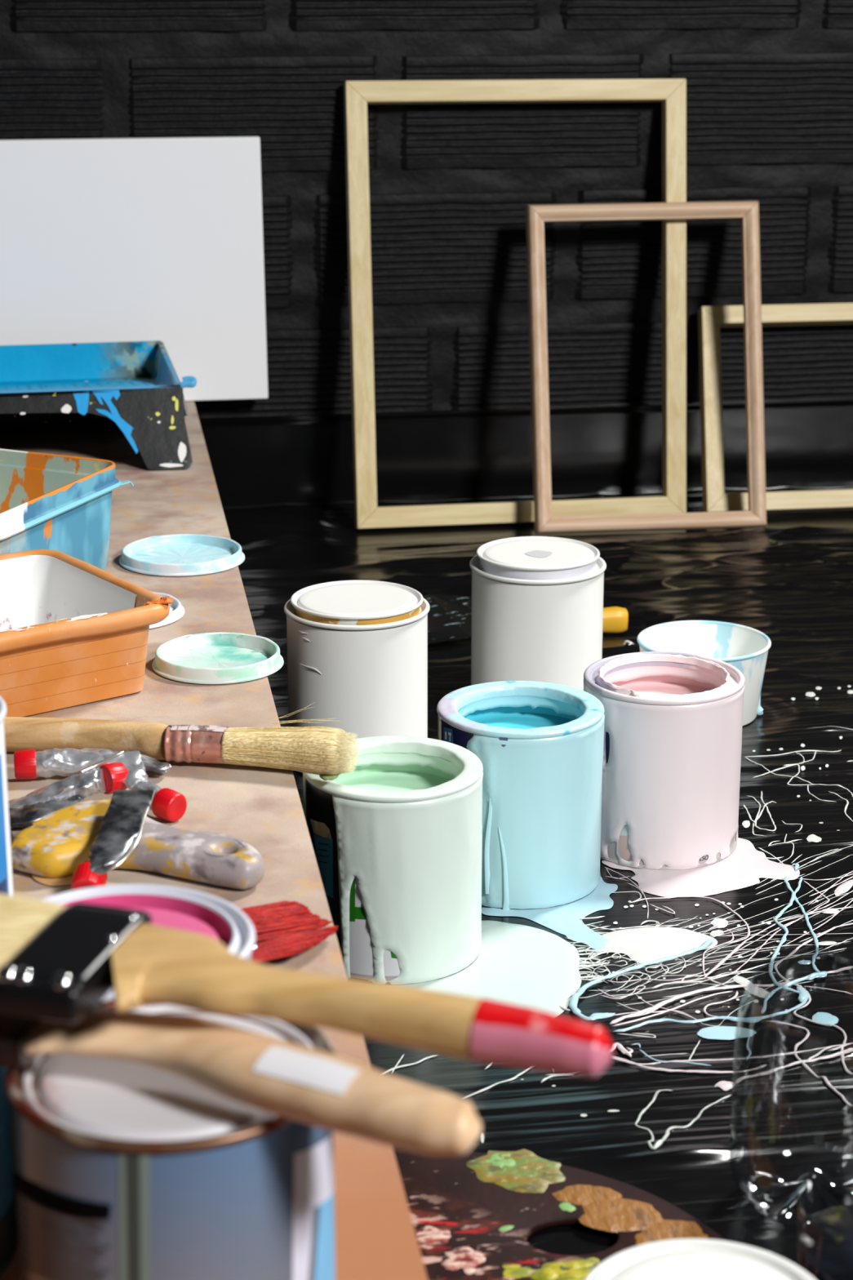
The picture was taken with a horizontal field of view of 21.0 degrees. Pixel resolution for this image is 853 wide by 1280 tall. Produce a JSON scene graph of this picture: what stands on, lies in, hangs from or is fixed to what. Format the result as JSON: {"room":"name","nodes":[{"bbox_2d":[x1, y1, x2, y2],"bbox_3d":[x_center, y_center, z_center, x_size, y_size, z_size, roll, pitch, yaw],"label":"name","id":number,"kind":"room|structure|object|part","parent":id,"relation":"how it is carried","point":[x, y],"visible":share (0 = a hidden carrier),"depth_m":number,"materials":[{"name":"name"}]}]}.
{"room":"art studio","nodes":[
{"label":"art studio","id":0,"kind":"room"},
{"bbox_2d":[0,0,852,417],"bbox_3d":[0.107,-0.642,2.379,3.276,1.061,0.012,-3,17,-8],"label":"wall","id":1,"kind":"structure","parent":0,"point":[770,82],"depth_m":2.42,"materials":[{"name":"black paint"}]},
{"bbox_3d":[0.369,0.337,1.032,2.800,0.046,3.240,-3,17,-8],"label":"floor","id":2,"kind":"structure","parent":0,"visible":0},
{"bbox_2d":[198,396,852,1266],"bbox_3d":[0.177,0.087,1.569,1.500,0.107,1.958,-3,17,-8],"label":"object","id":3,"kind":"structure","parent":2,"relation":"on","point":[285,484],"depth_m":1.85,"materials":[{"name":"black"}]},
{"bbox_2d":[0,400,427,1279],"bbox_3d":[-0.361,0.110,1.457,0.542,0.128,1.998,-3,17,-8],"label":"workbench","id":4,"kind":"object","parent":3,"relation":"on","point":[375,1238],"visible":0.31,"depth_m":1.33,"materials":[{"name":"brown wood"}]},
{"bbox_2d":[0,696,13,895],"bbox_3d":[-0.246,0.094,1.069,0.108,0.130,0.108,-7,18,-20],"label":"paint can","id":5,"kind":"object","parent":4,"relation":"on","point":[6,868],"visible":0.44,"depth_m":1.06,"materials":[{"name":"white"}]},
{"bbox_2d":[0,877,7,894],"bbox_3d":[-0.196,0.118,1.060,0.001,0.012,0.014,5,18,16],"label":"print","id":6,"kind":"object","parent":5,"relation":"attached to","point":[3,881],"depth_m":1.06,"materials":[{"name":"blue paper"}]},
{"bbox_3d":[-0.231,0.101,1.033,0.092,0.084,0.027,-7,19,-22],"label":"label panel","id":7,"kind":"part","parent":5,"relation":"part of","materials":[{"name":"blue paper"}]},
{"bbox_2d":[0,1066,19,1274],"bbox_3d":[-0.201,0.181,0.844,0.099,0.096,0.099,-3,17,-8],"label":"paint can","id":8,"kind":"object","parent":4,"relation":"on","point":[9,1227],"visible":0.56,"depth_m":0.84,"materials":[{"name":"black"}]},
{"bbox_3d":[-0.182,0.185,0.816,0.088,0.064,0.028,-12,21,-33],"label":"label panel","id":9,"kind":"part","parent":8,"relation":"part of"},
{"bbox_2d":[8,797,84,831],"bbox_3d":[-0.223,0.099,1.264,0.074,0.017,0.028,-11,21,-33],"label":"paint tube","id":10,"kind":"object","parent":4,"relation":"on","point":[18,817],"visible":0.75,"depth_m":1.26,"materials":[{"name":"metal"}]},
{"bbox_2d":[31,874,73,886],"bbox_3d":[-0.191,0.123,1.196,0.029,0.001,0.023,-3,17,-8],"label":"paint","id":11,"kind":"object","parent":4,"relation":"on","point":[67,880],"visible":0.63,"depth_m":1.19,"materials":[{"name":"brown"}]},
{"bbox_2d":[0,448,133,570],"bbox_3d":[-0.349,-0.081,1.712,0.195,0.085,0.205,7,18,21],"label":"paint tray","id":12,"kind":"object","parent":4,"relation":"on","point":[60,503],"visible":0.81,"depth_m":1.72,"materials":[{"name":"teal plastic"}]},
{"bbox_2d":[8,761,128,808],"bbox_3d":[-0.204,0.083,1.283,0.077,0.024,0.022,-5,18,-14],"label":"paint tube","id":13,"kind":"object","parent":4,"relation":"on","point":[108,778],"visible":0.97,"depth_m":1.28,"materials":[{"name":"metal"}]},
{"bbox_2d":[0,549,173,716],"bbox_3d":[-0.338,0.011,1.453,0.320,0.064,0.178,-12,21,-34],"label":"paint tray","id":14,"kind":"object","parent":4,"relation":"on","point":[73,632],"visible":1,"depth_m":1.46,"materials":[{"name":"orange plastic"}]},
{"bbox_2d":[13,747,172,779],"bbox_3d":[-0.194,0.070,1.336,0.090,0.018,0.028,-3,17,-8],"label":"paint tube","id":15,"kind":"object","parent":4,"relation":"on","point":[28,764],"visible":0.84,"depth_m":1.33,"materials":[{"name":"metal"}]},
{"bbox_2d":[0,340,196,470],"bbox_3d":[-0.397,-0.227,2.194,0.345,0.080,0.277,-3,17,-8],"label":"tray","id":16,"kind":"object","parent":4,"relation":"on","point":[135,388],"visible":1,"depth_m":2.19,"materials":[{"name":"black plastic"}]},
{"bbox_2d":[0,340,180,393],"bbox_3d":[-0.394,-0.244,2.200,0.307,0.035,0.256,-3,17,-8],"label":"basin","id":17,"kind":"object","parent":16,"relation":"in","point":[128,366],"depth_m":2.31,"materials":[{"name":"blue paint"}]},
{"bbox_2d":[71,789,155,890],"bbox_3d":[-0.160,0.107,1.200,0.028,0.030,0.092,3,17,9],"label":"paint tube","id":18,"kind":"object","parent":4,"relation":"on","point":[120,831],"visible":0.96,"depth_m":1.18,"materials":[{"name":"metal"}]},
{"bbox_2d":[8,884,255,1220],"bbox_3d":[-0.117,0.163,0.894,0.104,0.103,0.104,-10,20,-28],"label":"paint can","id":19,"kind":"object","parent":4,"relation":"on","point":[172,907],"visible":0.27,"depth_m":0.91,"materials":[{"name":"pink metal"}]},
{"bbox_2d":[0,136,267,400],"bbox_3d":[-0.441,-0.373,2.349,0.551,0.268,0.033,-3,17,-8],"label":"canvas","id":20,"kind":"object","parent":4,"relation":"on","point":[157,238],"visible":0.93,"depth_m":2.36,"materials":[{"name":"white fabric"}]},
{"bbox_2d":[80,751,186,822],"bbox_3d":[-0.158,0.081,1.288,0.062,0.026,0.037,9,19,27],"label":"paint tube","id":21,"kind":"object","parent":4,"relation":"on","point":[167,804],"visible":0.93,"depth_m":1.28,"materials":[{"name":"metal"}]},
{"bbox_2d":[9,799,264,889],"bbox_3d":[-0.178,0.106,1.222,0.196,0.018,0.088,2,17,6],"label":"scraper","id":22,"kind":"object","parent":4,"relation":"on","point":[52,846],"visible":0.85,"depth_m":1.19,"materials":[{"name":"yellow plastic"}]},
{"bbox_3d":[-0.245,0.110,1.215,0.055,0.004,0.046,-3,17,-8],"label":"blade","id":23,"kind":"part","parent":22,"relation":"part of","materials":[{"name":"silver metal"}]},
{"bbox_2d":[149,591,184,629],"bbox_3d":[-0.218,-0.022,1.654,0.088,0.007,0.088,-3,17,-8],"label":"lid","id":24,"kind":"object","parent":4,"relation":"on","point":[176,611],"visible":0.17,"depth_m":1.64,"materials":[{"name":"white plastic"}]},
{"bbox_2d":[4,998,336,1279],"bbox_3d":[-0.083,0.194,0.768,0.108,0.118,0.108,-14,22,-39],"label":"paint can","id":25,"kind":"object","parent":4,"relation":"on","point":[125,1170],"visible":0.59,"depth_m":0.72,"materials":[{"name":"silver metal"}]},
{"bbox_3d":[-0.083,0.141,0.752,0.097,0.003,0.097,-3,17,-8],"label":"lid","id":26,"kind":"part","parent":25,"relation":"part of","materials":[{"name":"white metal"}]},
{"bbox_2d":[0,1007,481,1155],"bbox_3d":[-0.075,0.132,0.729,0.202,0.021,0.052,5,18,17],"label":"brush","id":27,"kind":"object","parent":25,"relation":"on","point":[317,1088],"visible":0.88,"depth_m":0.71,"materials":[{"name":"brown wood"}]},
{"bbox_2d":[0,893,613,1077],"bbox_3d":[-0.063,0.109,0.733,0.252,0.022,0.070,5,18,14],"label":"brush","id":28,"kind":"object","parent":27,"relation":"on","point":[58,962],"visible":1,"depth_m":0.72,"materials":[{"name":"yellow wood"}]},
{"bbox_3d":[-0.052,0.114,0.723,0.142,0.018,0.054,8,19,24],"label":"handle","id":29,"kind":"part","parent":28,"relation":"part of","materials":[{"name":"yellow wood"}]},
{"bbox_3d":[-0.035,0.187,0.749,0.004,0.061,0.038,6,18,18],"label":"label panel","id":30,"kind":"part","parent":25,"relation":"part of","materials":[{"name":"white paper"}]},
{"bbox_3d":[-0.033,0.207,0.760,0.002,0.057,0.029,4,18,13],"label":"label panel","id":31,"kind":"part","parent":25,"relation":"part of","materials":[{"name":"blue"}]},
{"bbox_2d":[3,702,359,780],"bbox_3d":[-0.152,0.055,1.370,0.234,0.032,0.053,3,17,11],"label":"brush","id":32,"kind":"object","parent":4,"relation":"on","point":[325,752],"visible":1,"depth_m":1.35,"materials":[{"name":"brown wood"}]},
{"bbox_3d":[-0.208,0.058,1.371,0.122,0.021,0.026,3,17,8],"label":"handle","id":33,"kind":"part","parent":32,"relation":"part of","materials":[{"name":"brown wood"}]},
{"bbox_2d":[119,533,244,576],"bbox_3d":[-0.191,-0.067,1.796,0.098,0.010,0.098,-3,17,-8],"label":"lid","id":34,"kind":"object","parent":4,"relation":"on","point":[178,554],"visible":1,"depth_m":1.80,"materials":[{"name":"plastic"}]},
{"bbox_2d":[151,631,284,684],"bbox_3d":[-0.140,0.011,1.541,0.088,0.011,0.088,-3,17,-8],"label":"lid","id":35,"kind":"object","parent":4,"relation":"on","point":[220,657],"visible":1,"depth_m":1.54,"materials":[{"name":"white plastic"}]},
{"bbox_2d":[240,900,337,963],"bbox_3d":[-0.098,0.148,1.092,0.063,0.012,0.131,14,22,39],"label":"brush","id":36,"kind":"object","parent":4,"relation":"on","point":[282,929],"visible":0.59,"depth_m":1.11,"materials":[{"name":"red"}]},
{"bbox_2d":[284,580,430,773],"bbox_3d":[-0.051,0.029,1.720,0.110,0.126,0.110,-3,17,-8],"label":"paint can","id":37,"kind":"object","parent":3,"relation":"on","point":[357,650],"visible":0.88,"depth_m":1.68,"materials":[{"name":"white metal"}]},
{"bbox_3d":[-0.051,-0.030,1.702,0.098,0.003,0.098,-3,17,-8],"label":"lid","id":38,"kind":"part","parent":37,"relation":"part of","materials":[{"name":"white paint"}]},
{"bbox_2d":[302,735,483,984],"bbox_3d":[-0.020,0.132,1.395,0.108,0.121,0.108,-6,18,-17],"label":"paint can","id":39,"kind":"object","parent":3,"relation":"on","point":[397,839],"visible":0.9,"depth_m":1.35,"materials":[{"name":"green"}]},
{"bbox_3d":[-0.063,0.111,1.359,0.002,0.010,0.025,-11,20,-32],"label":"label panel","id":40,"kind":"part","parent":39,"relation":"part of","materials":[{"name":"beige paper"}]},
{"bbox_3d":[-0.061,0.133,1.363,0.001,0.037,0.020,-13,21,-35],"label":"label panel","id":41,"kind":"part","parent":39,"relation":"part of","materials":[{"name":"blue"}]},
{"bbox_3d":[-0.033,0.167,1.355,0.039,0.076,0.004,4,18,14],"label":"label panel","id":42,"kind":"part","parent":39,"relation":"part of","materials":[{"name":"white"}]},
{"bbox_2d":[480,1133,484,1142],"bbox_3d":[0.029,0.258,1.193,0.002,0.001,0.010,1,17,3],"label":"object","id":43,"kind":"object","parent":3,"relation":"on","point":[482,1134],"visible":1,"depth_m":1.19,"materials":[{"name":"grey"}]},
{"bbox_2d":[401,920,581,1015],"bbox_3d":[0.025,0.199,1.381,0.144,0.002,0.152,-3,17,-8],"label":"puddle","id":44,"kind":"object","parent":3,"relation":"on","point":[516,964],"visible":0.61,"depth_m":1.38,"materials":[{"name":"grey paint"}]},
{"bbox_2d":[343,78,686,528],"bbox_3d":[0.098,-0.352,2.402,0.362,0.451,0.112,-3,17,-8],"label":"picture frame","id":45,"kind":"object","parent":3,"relation":"on","point":[672,92],"visible":0.94,"depth_m":2.39,"materials":[{"name":"brown wood"}]},
{"bbox_3d":[-0.068,-0.344,2.377,0.022,0.450,0.112,-2,17,-6],"label":"rail","id":46,"kind":"part","parent":45,"relation":"part of","materials":[{"name":"brown wood"}]},
{"bbox_3d":[0.093,-0.568,2.382,0.358,0.026,0.022,-3,17,-8],"label":"rail","id":47,"kind":"part","parent":45,"relation":"part of","materials":[{"name":"brown wood"}]},
{"bbox_3d":[0.100,-0.135,2.422,0.352,0.024,0.024,-3,17,-8],"label":"rail","id":48,"kind":"part","parent":45,"relation":"part of","materials":[{"name":"brown wood"}]},
{"bbox_3d":[0.262,-0.359,2.428,0.023,0.449,0.110,-1,17,-3],"label":"rail","id":49,"kind":"part","parent":45,"relation":"part of","materials":[{"name":"brown wood"}]},
{"bbox_2d":[436,680,604,910],"bbox_3d":[0.061,0.100,1.500,0.108,0.121,0.108,-7,18,-21],"label":"paint can","id":50,"kind":"object","parent":3,"relation":"on","point":[539,745],"visible":0.9,"depth_m":1.46,"materials":[{"name":"blue metal"}]},
{"bbox_3d":[0.009,0.058,1.481,0.001,0.015,0.012,-3,17,-8],"label":"label panel","id":51,"kind":"part","parent":50,"relation":"part of","materials":[{"name":"beige"}]},
{"bbox_3d":[0.014,0.061,1.464,0.001,0.012,0.014,-8,19,-25],"label":"label panel","id":52,"kind":"part","parent":50,"relation":"part of","materials":[{"name":"blue paper"}]},
{"bbox_2d":[422,594,628,644],"bbox_3d":[0.075,-0.027,2.074,0.200,0.023,0.129,-3,17,-8],"label":"knife","id":53,"kind":"object","parent":3,"relation":"on","point":[449,616],"visible":0.51,"depth_m":2.05,"materials":[{"name":"black metal"}]},
{"bbox_3d":[0.020,-0.020,2.068,0.089,0.012,0.129,-3,17,-8],"label":"blade","id":54,"kind":"part","parent":53,"relation":"part of","materials":[{"name":"black metal"}]},
{"bbox_3d":[0.125,-0.016,2.036,0.113,0.022,0.022,-3,17,-8],"label":"handle","id":55,"kind":"part","parent":53,"relation":"part of","materials":[{"name":"yellow plastic"}]},
{"bbox_2d":[469,536,606,690],"bbox_3d":[0.088,-0.008,1.835,0.110,0.129,0.110,-3,17,-8],"label":"paint can","id":56,"kind":"object","parent":3,"relation":"on","point":[537,602],"visible":0.81,"depth_m":1.79,"materials":[{"name":"white metal"}]},
{"bbox_3d":[0.088,-0.068,1.816,0.097,0.003,0.097,-3,17,-8],"label":"lid","id":57,"kind":"part","parent":56,"relation":"part of","materials":[{"name":"white paint"}]},
{"bbox_2d":[524,550,552,557],"bbox_3d":[0.089,-0.068,1.812,0.022,0.001,0.023,-3,17,-8],"label":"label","id":58,"kind":"object","parent":56,"relation":"on","point":[537,553],"depth_m":1.81,"materials":[{"name":"white paper"}]},
{"bbox_2d":[481,876,617,942],"bbox_3d":[0.079,0.170,1.477,0.087,0.002,0.120,1,17,4],"label":"puddle","id":59,"kind":"object","parent":3,"relation":"on","point":[562,919],"visible":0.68,"depth_m":1.46,"materials":[{"name":"teal paint"}]},
{"bbox_2d":[394,1148,726,1279],"bbox_3d":[0.051,0.287,1.088,0.194,0.006,0.197,-3,17,-8],"label":"palette","id":60,"kind":"object","parent":3,"relation":"on","point":[473,1215],"visible":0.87,"depth_m":1.11,"materials":[{"name":"brown wood"}]},
{"bbox_2d":[566,933,605,949],"bbox_3d":[0.101,0.185,1.427,0.017,0.001,0.032,-16,23,-42],"label":"puddle","id":61,"kind":"object","parent":3,"relation":"on","point":[596,944],"visible":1,"depth_m":1.42,"materials":[{"name":"teal paint"}]},
{"bbox_2d":[608,1109,619,1111],"bbox_3d":[0.099,0.249,1.220,0.006,0.001,0.003,-3,17,-8],"label":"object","id":62,"kind":"object","parent":3,"relation":"on","point":[611,1110],"visible":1,"depth_m":1.22,"materials":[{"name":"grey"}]},
{"bbox_2d":[383,725,852,1149],"bbox_3d":[0.214,0.164,1.491,0.195,0.005,0.670,9,19,27],"label":"paint splatter","id":63,"kind":"object","parent":3,"relation":"on","point":[583,966],"visible":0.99,"depth_m":1.41,"materials":[{"name":"grey paint"}]},
{"bbox_2d":[622,640,634,644],"bbox_3d":[0.175,0.002,2.002,0.011,0.007,0.025,0,17,1],"label":"paint clot","id":64,"kind":"object","parent":3,"relation":"on","point":[626,642],"visible":1,"depth_m":1.99,"materials":[{"name":"white paint"}]},
{"bbox_2d":[525,200,766,534],"bbox_3d":[0.231,-0.283,2.390,0.254,0.326,0.122,-3,17,-8],"label":"picture frame","id":65,"kind":"object","parent":3,"relation":"on","point":[748,211],"visible":1,"depth_m":2.39,"materials":[{"name":"beige wood"}]},
{"bbox_3d":[0.117,-0.279,2.377,0.018,0.326,0.115,-2,17,-5],"label":"rail","id":66,"kind":"part","parent":65,"relation":"part of","materials":[{"name":"beige wood"}]},
{"bbox_3d":[0.226,-0.446,2.395,0.248,0.019,0.016,-3,17,-8],"label":"rail","id":67,"kind":"part","parent":65,"relation":"part of","materials":[{"name":"beige wood"}]},
{"bbox_3d":[0.234,-0.121,2.389,0.244,0.019,0.017,-2,17,-7],"label":"rail","id":68,"kind":"part","parent":65,"relation":"part of","materials":[{"name":"beige wood"}]},
{"bbox_3d":[0.343,-0.288,2.407,0.018,0.326,0.123,-1,17,-3],"label":"rail","id":69,"kind":"part","parent":65,"relation":"part of","materials":[{"name":"beige wood"}]},
{"bbox_2d":[601,926,717,963],"bbox_3d":[0.141,0.186,1.425,0.070,0.001,0.050,-10,20,-28],"label":"puddle","id":70,"kind":"object","parent":3,"relation":"on","point":[644,944],"visible":1,"depth_m":1.42,"materials":[{"name":"grey paint"}]},
{"bbox_2d":[583,651,745,870],"bbox_3d":[0.160,0.082,1.562,0.108,0.126,0.108,-8,19,-24],"label":"paint can","id":71,"kind":"object","parent":3,"relation":"on","point":[673,723],"visible":0.84,"depth_m":1.52,"materials":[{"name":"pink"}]},
{"bbox_3d":[0.120,0.071,1.524,0.001,0.026,0.007,-14,22,-38],"label":"label panel","id":72,"kind":"part","parent":71,"relation":"part of","materials":[{"name":"black"}]},
{"bbox_3d":[0.133,0.140,1.533,0.012,0.022,0.001,10,20,30],"label":"label panel","id":73,"kind":"part","parent":71,"relation":"part of","materials":[{"name":"beige"}]},
{"bbox_2d":[568,863,827,1065],"bbox_3d":[0.190,0.190,1.401,0.121,0.003,0.302,10,20,30],"label":"blue splatter","id":74,"kind":"object","parent":3,"relation":"on","point":[803,997],"visible":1,"depth_m":1.36,"materials":[{"name":"teal paint"}]},
{"bbox_2d":[584,1238,816,1279],"bbox_3d":[0.105,0.300,0.876,0.098,0.107,0.098,-5,18,-15],"label":"paint can","id":75,"kind":"object","parent":3,"relation":"on","point":[683,1259],"visible":1,"depth_m":0.89,"materials":[{"name":"white metal"}]},
{"bbox_2d":[601,837,799,897],"bbox_3d":[0.181,0.149,1.544,0.113,0.002,0.105,-8,19,-24],"label":"puddle","id":76,"kind":"object","parent":3,"relation":"on","point":[744,867],"visible":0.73,"depth_m":1.52,"materials":[{"name":"grey paint"}]},
{"bbox_2d":[637,620,771,725],"bbox_3d":[0.220,0.029,1.831,0.106,0.062,0.106,-3,17,-8],"label":"cup","id":77,"kind":"object","parent":3,"relation":"on","point":[746,648],"visible":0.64,"depth_m":1.86,"materials":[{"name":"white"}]},
{"bbox_2d":[558,866,852,1106],"bbox_3d":[0.171,0.194,1.391,0.174,0.004,0.327,3,17,10],"label":"pink splatter","id":78,"kind":"object","parent":3,"relation":"on","point":[651,1010],"visible":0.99,"depth_m":1.35,"materials":[{"name":"grey"}]},
{"bbox_2d":[710,929,724,936],"bbox_3d":[0.181,0.183,1.436,0.010,0.001,0.009,-3,17,-8],"label":"paint splatter","id":79,"kind":"object","parent":3,"relation":"on","point":[713,933],"visible":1,"depth_m":1.44,"materials":[{"name":"grey paint"}]},
{"bbox_2d":[711,918,728,928],"bbox_3d":[0.185,0.178,1.451,0.011,0.001,0.015,-3,17,-8],"label":"paint splatter","id":80,"kind":"object","parent":3,"relation":"on","point":[715,922],"visible":1,"depth_m":1.45,"materials":[{"name":"grey paint"}]},
{"bbox_2d":[715,1080,736,1090],"bbox_3d":[0.162,0.240,1.245,0.011,0.004,0.014,9,19,27],"label":"paint splatter","id":81,"kind":"object","parent":3,"relation":"on","point":[726,1086],"visible":1,"depth_m":1.24,"materials":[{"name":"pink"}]},
{"bbox_2d":[697,1026,756,1039],"bbox_3d":[0.171,0.223,1.306,0.034,0.001,0.017,-3,17,-8],"label":"paint splatter","id":82,"kind":"object","parent":3,"relation":"on","point":[728,1033],"visible":1,"depth_m":1.30,"materials":[{"name":"teal paint"}]},
{"bbox_2d":[733,975,752,984],"bbox_3d":[0.189,0.203,1.370,0.008,0.001,0.017,-10,20,-29],"label":"paint splatter","id":83,"kind":"object","parent":3,"relation":"on","point":[742,980],"visible":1,"depth_m":1.37,"materials":[{"name":"grey paint"}]},
{"bbox_2d":[742,820,750,827],"bbox_3d":[0.224,0.129,1.609,0.006,0.001,0.012,-3,17,-8],"label":"paint splatter","id":84,"kind":"object","parent":3,"relation":"on","point":[746,824],"visible":1,"depth_m":1.61,"materials":[{"name":"grey paint"}]},
{"bbox_2d":[743,986,769,998],"bbox_3d":[0.195,0.207,1.358,0.010,0.001,0.020,-16,23,-41],"label":"paint splatter","id":85,"kind":"object","parent":3,"relation":"on","point":[757,991],"visible":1,"depth_m":1.36,"materials":[{"name":"grey paint"}]},
{"bbox_2d":[697,302,852,513],"bbox_3d":[0.459,-0.253,2.487,0.343,0.211,0.115,-3,17,-8],"label":"picture frame","id":86,"kind":"object","parent":3,"relation":"on","point":[711,319],"visible":0.92,"depth_m":2.46,"materials":[{"name":"brown wood"}]},
{"bbox_3d":[0.305,-0.246,2.465,0.021,0.211,0.113,0,17,-1],"label":"rail","id":87,"kind":"part","parent":86,"relation":"part of","materials":[{"name":"brown wood"}]},
{"bbox_3d":[0.459,-0.355,2.502,0.330,0.025,0.024,-2,17,-8],"label":"rail","id":88,"kind":"part","parent":86,"relation":"part of","materials":[{"name":"brown wood"}]},
{"bbox_3d":[0.459,-0.151,2.473,0.330,0.025,0.025,-2,17,-8],"label":"rail","id":89,"kind":"part","parent":86,"relation":"part of","materials":[{"name":"brown wood"}]},
{"bbox_2d":[798,960,812,964],"bbox_3d":[0.229,0.195,1.395,0.008,0.001,0.006,-3,17,-8],"label":"paint splatter","id":90,"kind":"object","parent":3,"relation":"on","point":[802,962],"visible":1,"depth_m":1.39,"materials":[{"name":"teal paint"}]},
{"bbox_2d":[805,692,815,697],"bbox_3d":[0.314,0.044,1.881,0.009,0.001,0.011,-3,17,-8],"label":"paint splatter","id":91,"kind":"object","parent":3,"relation":"on","point":[808,694],"visible":1,"depth_m":1.88,"materials":[{"name":"grey paint"}]},
{"bbox_2d":[806,834,822,842],"bbox_3d":[0.267,0.136,1.580,0.011,0.002,0.016,-3,17,-8],"label":"paint splatter","id":92,"kind":"object","parent":3,"relation":"on","point":[812,837],"visible":1,"depth_m":1.58,"materials":[{"name":"grey paint"}]},
{"bbox_2d":[812,1012,839,1026],"bbox_3d":[0.229,0.218,1.323,0.015,0.001,0.016,8,19,25],"label":"paint splatter","id":93,"kind":"object","parent":3,"relation":"on","point":[823,1017],"visible":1,"depth_m":1.32,"materials":[{"name":"teal paint"}]},
{"bbox_2d":[799,1204,852,1279],"bbox_3d":[0.186,0.277,0.944,0.074,0.110,0.074,-3,17,-8],"label":"plastic cup","id":94,"kind":"object","parent":3,"relation":"on","point":[826,1242],"visible":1,"depth_m":0.94,"materials":[{"name":"plastic"}]},
{"bbox_2d":[818,941,836,945],"bbox_3d":[0.247,0.187,1.421,0.014,0.001,0.006,-3,17,-8],"label":"paint splatter","id":95,"kind":"object","parent":3,"relation":"on","point":[824,943],"visible":1,"depth_m":1.42,"materials":[{"name":"grey paint"}]},
{"bbox_2d":[821,908,839,913],"bbox_3d":[0.258,0.173,1.468,0.012,0.001,0.008,-3,17,-8],"label":"paint splatter","id":96,"kind":"object","parent":3,"relation":"on","point":[833,911],"visible":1,"depth_m":1.47,"materials":[{"name":"grey paint"}]},
{"bbox_2d":[834,879,852,895],"bbox_3d":[0.273,0.161,1.503,0.008,0.002,0.029,11,20,31],"label":"paint splatter","id":97,"kind":"object","parent":3,"relation":"on","point":[846,886],"visible":1,"depth_m":1.50,"materials":[{"name":"grey paint"}]},
{"bbox_2d":[847,689,852,693],"bbox_3d":[0.348,0.042,1.886,0.006,0.001,0.008,-3,17,-8],"label":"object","id":98,"kind":"object","parent":3,"relation":"on","point":[850,691],"visible":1,"depth_m":1.89,"materials":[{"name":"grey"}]}
]}

